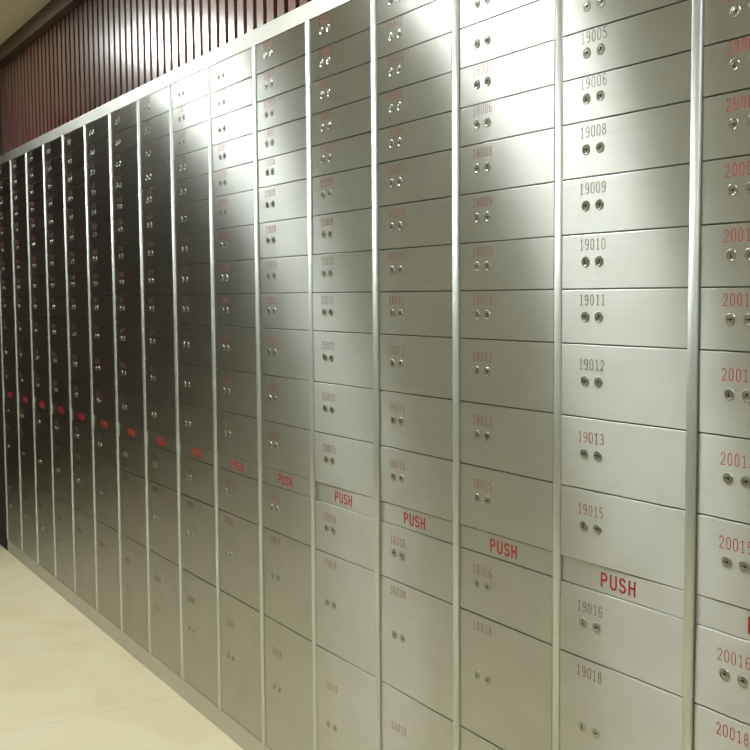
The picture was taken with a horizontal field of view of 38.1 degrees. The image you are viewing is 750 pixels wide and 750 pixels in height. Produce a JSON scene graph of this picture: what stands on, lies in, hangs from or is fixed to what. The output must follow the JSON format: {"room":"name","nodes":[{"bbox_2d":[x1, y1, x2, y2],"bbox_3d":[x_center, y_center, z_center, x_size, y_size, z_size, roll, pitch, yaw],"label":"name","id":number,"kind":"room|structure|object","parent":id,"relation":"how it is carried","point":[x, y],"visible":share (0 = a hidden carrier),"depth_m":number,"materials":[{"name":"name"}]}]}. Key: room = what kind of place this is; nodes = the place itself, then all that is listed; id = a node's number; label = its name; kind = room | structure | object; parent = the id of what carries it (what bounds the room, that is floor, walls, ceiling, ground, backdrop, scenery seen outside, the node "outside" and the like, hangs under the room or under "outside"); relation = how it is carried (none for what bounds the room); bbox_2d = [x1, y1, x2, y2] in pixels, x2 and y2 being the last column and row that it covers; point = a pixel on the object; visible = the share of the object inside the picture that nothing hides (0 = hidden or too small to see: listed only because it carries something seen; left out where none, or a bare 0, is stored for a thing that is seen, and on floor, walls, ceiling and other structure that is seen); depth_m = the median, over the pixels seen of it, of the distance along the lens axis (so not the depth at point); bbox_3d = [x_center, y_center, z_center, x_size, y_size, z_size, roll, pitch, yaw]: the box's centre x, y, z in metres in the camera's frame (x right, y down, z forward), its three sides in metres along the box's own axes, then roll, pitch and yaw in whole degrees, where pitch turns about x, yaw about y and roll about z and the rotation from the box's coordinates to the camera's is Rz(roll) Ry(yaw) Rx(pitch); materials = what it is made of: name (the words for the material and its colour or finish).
{"room":"bank vault","nodes":[
{"label":"bank vault","id":0,"kind":"room"},
{"bbox_2d":[0,0,50,44],"bbox_3d":[-1.122,-1.615,3.051,2.587,0.100,9.636,-3,5,-31],"label":"ceiling","id":1,"kind":"structure","parent":0,"point":[14,14],"depth_m":5.15,"materials":[{"name":"paint"}]},
{"bbox_2d":[0,545,243,749],"bbox_3d":[-1.101,1.266,3.260,2.587,0.100,9.636,-3,5,-31],"label":"floor","id":2,"kind":"structure","parent":0,"point":[66,684],"depth_m":4.01,"materials":[{"name":"beige tile"}]},
{"bbox_2d":[0,161,20,548],"bbox_3d":[-1.833,-0.112,6.110,0.454,2.102,0.337,-3,5,-31],"label":"tall cabinet","id":3,"kind":"object","parent":2,"relation":"on","point":[7,333],"visible":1,"depth_m":5.99,"materials":[{"name":"metal"}]},
{"bbox_2d":[9,154,36,561],"bbox_3d":[-1.657,-0.092,5.823,0.454,2.102,0.337,-3,5,-31],"label":"tall cabinet","id":4,"kind":"object","parent":2,"relation":"on","point":[17,165],"visible":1,"depth_m":5.71,"materials":[{"name":"metal"}]},
{"bbox_2d":[25,146,54,575],"bbox_3d":[-1.481,-0.073,5.536,0.454,2.102,0.337,-3,5,-31],"label":"tall cabinet","id":5,"kind":"object","parent":2,"relation":"on","point":[34,189],"visible":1,"depth_m":5.42,"materials":[{"name":"metal"}]},
{"bbox_2d":[42,137,73,590],"bbox_3d":[-1.306,-0.053,5.249,0.454,2.102,0.337,-3,5,-31],"label":"tall cabinet","id":6,"kind":"object","parent":2,"relation":"on","point":[51,151],"visible":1,"depth_m":5.13,"materials":[{"name":"metal"}]},
{"bbox_2d":[62,126,95,608],"bbox_3d":[-1.130,-0.033,4.962,0.454,2.102,0.337,-3,5,-31],"label":"tall cabinet","id":7,"kind":"object","parent":2,"relation":"on","point":[73,165],"visible":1,"depth_m":4.85,"materials":[{"name":"metal"}]},
{"bbox_2d":[84,115,120,628],"bbox_3d":[-0.954,-0.014,4.676,0.454,2.102,0.337,-3,5,-31],"label":"tall cabinet","id":8,"kind":"object","parent":2,"relation":"on","point":[96,133],"visible":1,"depth_m":4.56,"materials":[{"name":"metal"}]},
{"bbox_2d":[108,102,148,650],"bbox_3d":[-0.779,0.006,4.388,0.454,2.102,0.337,-3,5,-31],"label":"tall cabinet","id":9,"kind":"object","parent":2,"relation":"on","point":[122,123],"visible":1,"depth_m":4.27,"materials":[{"name":"metal"}]},
{"bbox_2d":[7,539,271,749],"bbox_3d":[-0.499,1.120,4.028,0.450,0.071,5.416,-3,5,-31],"label":"plinth","id":10,"kind":"object","parent":2,"relation":"on","point":[222,720],"visible":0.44,"depth_m":4.19,"materials":[{"name":"silver metal"}]},
{"bbox_2d":[136,87,180,676],"bbox_3d":[-0.603,0.025,4.102,0.454,2.102,0.337,-3,5,-31],"label":"tall cabinet","id":11,"kind":"object","parent":2,"relation":"on","point":[153,116],"visible":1,"depth_m":3.98,"materials":[{"name":"metal"}]},
{"bbox_2d":[169,69,217,705],"bbox_3d":[-0.427,0.045,3.815,0.454,2.102,0.337,-3,5,-31],"label":"tall cabinet","id":12,"kind":"object","parent":2,"relation":"on","point":[188,109],"visible":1,"depth_m":3.69,"materials":[{"name":"metal"}]},
{"bbox_2d":[207,48,261,741],"bbox_3d":[-0.252,0.064,3.528,0.454,2.102,0.337,-3,5,-31],"label":"tall cabinet","id":13,"kind":"object","parent":2,"relation":"on","point":[229,81],"visible":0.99,"depth_m":3.40,"materials":[{"name":"metal"}]},
{"bbox_2d":[252,23,313,749],"bbox_3d":[-0.076,0.084,3.241,0.454,2.102,0.337,-3,5,-31],"label":"tall cabinet","id":14,"kind":"object","parent":2,"relation":"on","point":[278,63],"visible":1,"depth_m":3.12,"materials":[{"name":"metal"}]},
{"bbox_2d":[305,0,375,749],"bbox_3d":[0.100,0.104,2.954,0.454,2.102,0.337,-3,5,-31],"label":"tall cabinet","id":15,"kind":"object","parent":2,"relation":"on","point":[337,41],"visible":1,"depth_m":2.82,"materials":[{"name":"metal"}]},
{"bbox_2d":[370,0,452,749],"bbox_3d":[0.275,0.123,2.667,0.454,2.102,0.337,-3,5,-31],"label":"tall cabinet","id":16,"kind":"object","parent":2,"relation":"on","point":[411,40],"visible":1,"depth_m":2.53,"materials":[{"name":"metal"}]},
{"bbox_2d":[452,0,554,749],"bbox_3d":[0.451,0.143,2.380,0.454,2.102,0.337,-3,5,-31],"label":"tall cabinet","id":17,"kind":"object","parent":2,"relation":"on","point":[503,51],"visible":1,"depth_m":2.24,"materials":[{"name":"metal"}]},
{"bbox_2d":[552,0,691,749],"bbox_3d":[0.627,0.162,2.093,0.454,2.102,0.337,-3,5,-31],"label":"tall cabinet","id":18,"kind":"object","parent":2,"relation":"on","point":[623,67],"visible":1,"depth_m":1.95,"materials":[{"name":"metal"}]},
{"bbox_2d":[0,0,351,164],"bbox_3d":[-0.515,-1.036,3.871,0.450,0.047,5.416,-3,5,-31],"label":"header","id":19,"kind":"object","parent":18,"relation":"on","point":[312,9],"visible":0.13,"depth_m":3.55,"materials":[{"name":"silver metal"}]},
{"bbox_2d":[682,0,749,749],"bbox_3d":[0.802,0.182,1.806,0.454,2.102,0.337,-3,5,-31],"label":"tall cabinet","id":20,"kind":"object","parent":2,"relation":"on","point":[716,633],"visible":1,"depth_m":1.77,"materials":[{"name":"metal"}]},
{"bbox_2d":[0,0,311,550],"bbox_3d":[-0.263,-0.218,3.671,0.600,2.789,9.636,-3,5,-31],"label":"wall","id":21,"kind":"structure","parent":0,"point":[102,51],"depth_m":4.50,"materials":[{"name":"brown wood"}]},
{"bbox_2d":[0,0,84,67],"bbox_3d":[-0.701,-1.578,3.720,0.047,0.078,5.416,-3,5,-31],"label":"trim","id":22,"kind":"structure","parent":21,"relation":"attached to","point":[54,11],"depth_m":5.20,"materials":[{"name":"brown wood"}]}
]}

